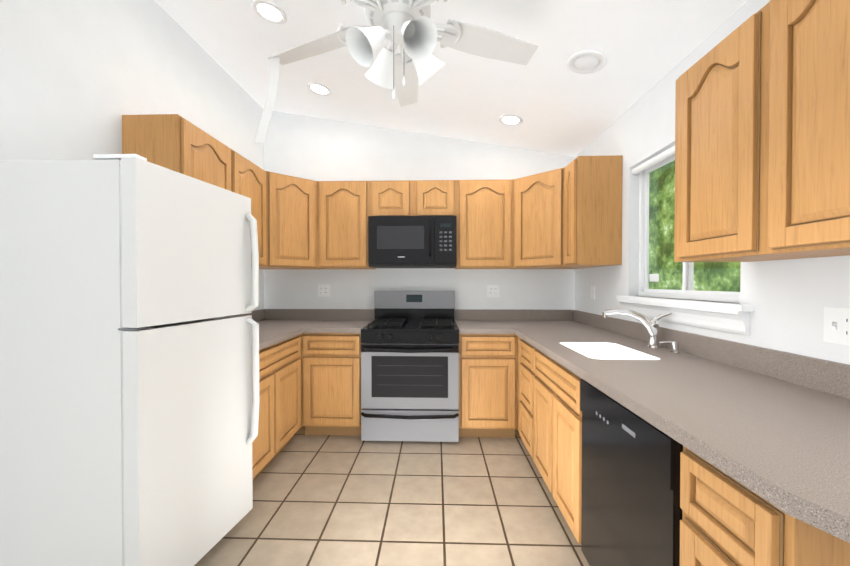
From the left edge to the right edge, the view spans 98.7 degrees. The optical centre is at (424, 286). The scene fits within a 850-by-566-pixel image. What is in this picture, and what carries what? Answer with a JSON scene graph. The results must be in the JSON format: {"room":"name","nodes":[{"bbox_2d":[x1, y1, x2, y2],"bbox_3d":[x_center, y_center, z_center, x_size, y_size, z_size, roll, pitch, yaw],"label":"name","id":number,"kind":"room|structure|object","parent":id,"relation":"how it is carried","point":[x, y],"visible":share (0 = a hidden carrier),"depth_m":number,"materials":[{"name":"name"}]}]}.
{"room":"kitchen","nodes":[
{"label":"kitchen","id":0,"kind":"room"},
{"bbox_2d":[0,0,263,310],"bbox_3d":[-1.720,-0.290,0.655,0.120,3.100,5.835,0,1,2],"label":"wall","id":1,"kind":"structure","parent":0,"point":[79,79],"depth_m":1.83,"materials":[{"name":"paint"}]},
{"bbox_2d":[122,114,233,191],"bbox_3d":[-1.444,-0.532,2.196,0.326,0.770,0.492,0,1,2],"label":"upper cabinet","id":2,"kind":"object","parent":1,"relation":"attached to","point":[169,141],"depth_m":1.96,"materials":[{"name":"brown wood"}]},
{"bbox_2d":[234,151,273,268],"bbox_3d":[-1.400,-0.538,2.717,0.380,0.770,0.554,0,1,2],"label":"upper cabinet","id":3,"kind":"object","parent":1,"relation":"attached to","point":[251,181],"depth_m":2.82,"materials":[{"name":"brown wood"}]},
{"bbox_2d":[194,426,589,565],"bbox_3d":[-0.163,1.286,0.621,3.235,0.050,6.075,0,1,2],"label":"floor","id":4,"kind":"structure","parent":0,"point":[336,500],"depth_m":2.04,"materials":[{"name":"tile"}]},
{"bbox_2d":[0,154,259,565],"bbox_3d":[-1.236,0.389,1.616,0.761,1.720,0.648,0,1,2],"label":"fridge","id":5,"kind":"object","parent":4,"relation":"on","point":[129,382],"visible":1,"depth_m":1.31,"materials":[{"name":"white metal"}]},
{"bbox_2d":[252,333,303,480],"bbox_3d":[-1.292,0.810,2.458,0.610,0.860,1.002,0,1,2],"label":"base cabinet","id":6,"kind":"object","parent":4,"relation":"on","point":[281,364],"depth_m":2.49,"materials":[{"name":"brown wood"}]},
{"bbox_2d":[225,309,312,349],"bbox_3d":[-1.273,0.303,2.757,0.630,0.144,1.613,0,1,2],"label":"countertop","id":7,"kind":"structure","parent":6,"relation":"on","point":[275,325],"depth_m":3.17,"materials":[{"name":"grey"}]},
{"bbox_2d":[304,333,361,435],"bbox_3d":[-0.732,0.801,3.236,0.498,0.860,0.630,0,1,2],"label":"base cabinet","id":8,"kind":"object","parent":4,"relation":"on","point":[332,361],"depth_m":2.92,"materials":[{"name":"brown wood"}]},
{"bbox_2d":[305,309,374,332],"bbox_3d":[-0.713,0.299,3.225,0.460,0.143,0.641,0,1,2],"label":"countertop","id":9,"kind":"structure","parent":8,"relation":"on","point":[321,320],"depth_m":3.49,"materials":[{"name":"grey"}]},
{"bbox_2d":[361,291,458,441],"bbox_3d":[-0.102,0.640,3.130,0.766,1.185,0.742,0,1,2],"label":"range","id":10,"kind":"object","parent":4,"relation":"on","point":[410,366],"visible":1,"depth_m":2.83,"materials":[{"name":"grey metal"}]},
{"bbox_2d":[459,334,515,437],"bbox_3d":[0.517,0.802,3.194,0.463,0.860,0.630,0,1,2],"label":"base cabinet","id":11,"kind":"object","parent":4,"relation":"on","point":[509,384],"depth_m":2.88,"materials":[{"name":"brown wood"}]},
{"bbox_2d":[455,309,512,333],"bbox_3d":[0.496,0.298,3.185,0.422,0.143,0.641,0,1,2],"label":"countertop","id":12,"kind":"structure","parent":11,"relation":"on","point":[468,321],"depth_m":3.40,"materials":[{"name":"grey"}]},
{"bbox_2d":[516,335,581,484],"bbox_3d":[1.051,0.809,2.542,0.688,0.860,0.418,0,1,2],"label":"base cabinet","id":13,"kind":"object","parent":4,"relation":"on","point":[548,412],"depth_m":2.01,"materials":[{"name":"brown wood"}]},
{"bbox_2d":[509,309,849,542],"bbox_3d":[1.023,0.394,1.987,0.711,0.307,3.003,0,1,2],"label":"countertop","id":14,"kind":"structure","parent":13,"relation":"on","point":[772,426],"depth_m":1.16,"materials":[{"name":"grey"}]},
{"bbox_2d":[602,309,671,347],"bbox_3d":[1.226,0.233,2.077,0.351,0.220,0.178,0,1,2],"label":"faucet","id":15,"kind":"object","parent":14,"relation":"on","point":[652,325],"visible":0.94,"depth_m":2.04,"materials":[{"name":"silver metal"}]},
{"bbox_2d":[659,341,680,353],"bbox_3d":[1.270,0.314,1.880,0.091,0.063,0.056,0,1,2],"label":"soap dispenser","id":16,"kind":"object","parent":14,"relation":"on","point":[675,344],"visible":1,"depth_m":1.87,"materials":[{"name":"silver metal"}]},
{"bbox_2d":[580,379,682,565],"bbox_3d":[0.995,0.825,1.254,0.681,0.856,0.606,0,1,2],"label":"dishwasher","id":17,"kind":"object","parent":4,"relation":"on","point":[631,512],"visible":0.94,"depth_m":1.20,"materials":[{"name":"black metal"}]},
{"bbox_2d":[680,446,849,565],"bbox_3d":[0.993,0.829,0.800,0.688,0.860,0.298,0,1,2],"label":"base cabinet","id":18,"kind":"object","parent":4,"relation":"on","point":[723,522],"depth_m":0.76,"materials":[{"name":"brown wood"}]},
{"bbox_2d":[263,109,574,309],"bbox_3d":[-0.065,-0.323,3.579,3.235,3.100,0.120,0,1,2],"label":"wall","id":19,"kind":"structure","parent":0,"point":[310,148],"depth_m":3.52,"materials":[{"name":"paint"}]},
{"bbox_2d":[274,173,313,268],"bbox_3d":[-1.260,-0.544,3.242,0.625,0.770,0.624,0,1,2],"label":"upper cabinet","id":20,"kind":"object","parent":19,"relation":"attached to","point":[293,196],"depth_m":3.08,"materials":[{"name":"brown wood"}]},
{"bbox_2d":[318,284,329,296],"bbox_3d":[-0.974,0.043,3.548,0.115,0.118,0.010,0,1,2],"label":"electrical outlet","id":21,"kind":"object","parent":19,"relation":"attached to","point":[323,290],"visible":1,"depth_m":3.55,"materials":[{"name":"white plastic"}]},
{"bbox_2d":[314,181,375,268],"bbox_3d":[-0.739,-0.545,3.347,0.529,0.770,0.380,0,1,2],"label":"upper cabinet","id":22,"kind":"object","parent":19,"relation":"attached to","point":[341,208],"depth_m":3.21,"materials":[{"name":"brown wood"}]},
{"bbox_2d":[370,180,413,215],"bbox_3d":[-0.284,-0.768,3.357,0.381,0.325,0.325,0,1,2],"label":"upper cabinet","id":23,"kind":"object","parent":19,"relation":"attached to","point":[387,198],"depth_m":3.20,"materials":[{"name":"brown wood"}]},
{"bbox_2d":[368,216,456,267],"bbox_3d":[-0.096,-0.386,3.301,0.756,0.432,0.429,0,1,2],"label":"microwave","id":24,"kind":"object","parent":23,"relation":"attached to","point":[412,241],"visible":1,"depth_m":3.12,"materials":[{"name":"black"}]},
{"bbox_2d":[414,180,453,215],"bbox_3d":[0.097,-0.768,3.344,0.381,0.325,0.325,0,1,2],"label":"upper cabinet","id":25,"kind":"object","parent":19,"relation":"attached to","point":[431,197],"depth_m":3.18,"materials":[{"name":"brown wood"}]},
{"bbox_2d":[454,179,513,268],"bbox_3d":[0.565,-0.545,3.304,0.557,0.770,0.380,0,1,2],"label":"upper cabinet","id":26,"kind":"object","parent":19,"relation":"attached to","point":[483,209],"depth_m":3.17,"materials":[{"name":"brown wood"}]},
{"bbox_2d":[487,285,498,296],"bbox_3d":[0.660,0.048,3.494,0.115,0.118,0.010,0,1,2],"label":"electrical outlet","id":27,"kind":"object","parent":19,"relation":"attached to","point":[492,290],"visible":1,"depth_m":3.49,"materials":[{"name":"white plastic"}]},
{"bbox_2d":[514,170,553,268],"bbox_3d":[1.099,-0.543,3.157,0.638,0.770,0.638,0,1,2],"label":"upper cabinet","id":28,"kind":"object","parent":19,"relation":"attached to","point":[533,194],"depth_m":3.02,"materials":[{"name":"brown wood"}]},
{"bbox_2d":[154,0,747,156],"bbox_3d":[-0.163,-1.500,0.590,3.235,0.653,6.075,0,1,2],"label":"ceiling","id":29,"kind":"structure","parent":0,"point":[551,100],"depth_m":2.34,"materials":[{"name":"paint"}]},
{"bbox_2d":[251,0,286,23],"bbox_3d":[-0.893,-1.581,2.108,0.192,0.039,0.194,0,1,2],"label":"recessed light","id":30,"kind":"object","parent":29,"relation":"in","point":[269,11],"visible":1,"depth_m":2.10,"materials":[{"name":"white plastic"}]},
{"bbox_2d":[307,82,331,95],"bbox_3d":[-0.845,-1.587,2.945,0.192,0.039,0.194,0,1,2],"label":"recessed light","id":31,"kind":"object","parent":29,"relation":"in","point":[319,89],"visible":1,"depth_m":2.94,"materials":[{"name":"white plastic"}]},
{"bbox_2d":[255,0,537,142],"bbox_3d":[-0.154,-1.082,1.629,1.372,0.752,1.224,0,1,2],"label":"ceiling fan","id":32,"kind":"object","parent":29,"relation":"hanging from","point":[410,26],"visible":1,"depth_m":1.64,"materials":[{"name":"white"}]},
{"bbox_2d":[499,114,522,125],"bbox_3d":[0.695,-1.333,2.936,0.192,0.039,0.194,0,1,2],"label":"recessed light","id":33,"kind":"object","parent":29,"relation":"in","point":[510,120],"visible":1,"depth_m":2.93,"materials":[{"name":"white plastic"}]},
{"bbox_2d":[567,50,606,73],"bbox_3d":[0.929,-1.279,2.091,0.213,0.046,0.216,0,1,2],"label":"recessed light","id":34,"kind":"object","parent":29,"relation":"in","point":[585,61],"visible":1,"depth_m":2.07,"materials":[{"name":"white plastic"}]},
{"bbox_2d":[574,0,849,364],"bbox_3d":[1.393,-0.289,0.552,0.120,3.100,5.835,0,1,2],"label":"wall","id":35,"kind":"structure","parent":0,"point":[789,299],"depth_m":1.69,"materials":[{"name":"paint"}]},
{"bbox_2d":[554,155,622,268],"bbox_3d":[1.214,-0.538,2.740,0.380,0.770,0.309,0,1,2],"label":"upper cabinet","id":36,"kind":"object","parent":35,"relation":"attached to","point":[569,216],"depth_m":2.59,"materials":[{"name":"brown wood"}]},
{"bbox_2d":[591,286,594,299],"bbox_3d":[1.407,0.053,3.060,0.018,0.115,0.070,0,1,2],"label":"light switch","id":37,"kind":"object","parent":35,"relation":"attached to","point":[592,292],"visible":1,"depth_m":3.04,"materials":[{"name":"white plastic"}]},
{"bbox_2d":[616,295,753,334],"bbox_3d":[1.390,0.136,2.038,0.115,0.128,1.055,0,1,2],"label":"window sill","id":38,"kind":"structure","parent":35,"relation":"attached to","point":[733,317],"depth_m":1.80,"materials":[{"name":"white wood"}]},
{"bbox_2d":[632,145,740,302],"bbox_3d":[1.444,-0.363,2.030,0.107,0.875,0.915,0,1,2],"label":"window","id":39,"kind":"structure","parent":35,"relation":"in","point":[646,168],"depth_m":2.28,"materials":[{"name":"white"}]},
{"bbox_2d":[674,14,769,261],"bbox_3d":[1.194,-0.481,1.323,0.326,0.765,0.433,0,1,2],"label":"upper cabinet","id":40,"kind":"object","parent":35,"relation":"attached to","point":[712,101],"depth_m":1.30,"materials":[{"name":"brown wood"}]},
{"bbox_2d":[750,0,849,259],"bbox_3d":[1.180,-0.477,0.893,0.326,0.765,0.428,0,1,2],"label":"upper cabinet","id":41,"kind":"object","parent":35,"relation":"attached to","point":[762,136],"depth_m":1.00,"materials":[{"name":"brown wood"}]},
{"bbox_2d":[823,307,849,345],"bbox_3d":[1.344,0.129,1.176,0.018,0.118,0.115,0,1,2],"label":"electrical outlet","id":42,"kind":"object","parent":35,"relation":"attached to","point":[836,325],"visible":1,"depth_m":1.19,"materials":[{"name":"white plastic"}]},
{"label":"outside","id":43,"kind":"structure","parent":0,"visible":0},
{"bbox_2d":[649,160,740,291],"bbox_3d":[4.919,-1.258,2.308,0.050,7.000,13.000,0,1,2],"label":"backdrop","id":44,"kind":"structure","parent":43,"point":[660,227],"depth_m":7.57,"materials":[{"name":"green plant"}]}
]}

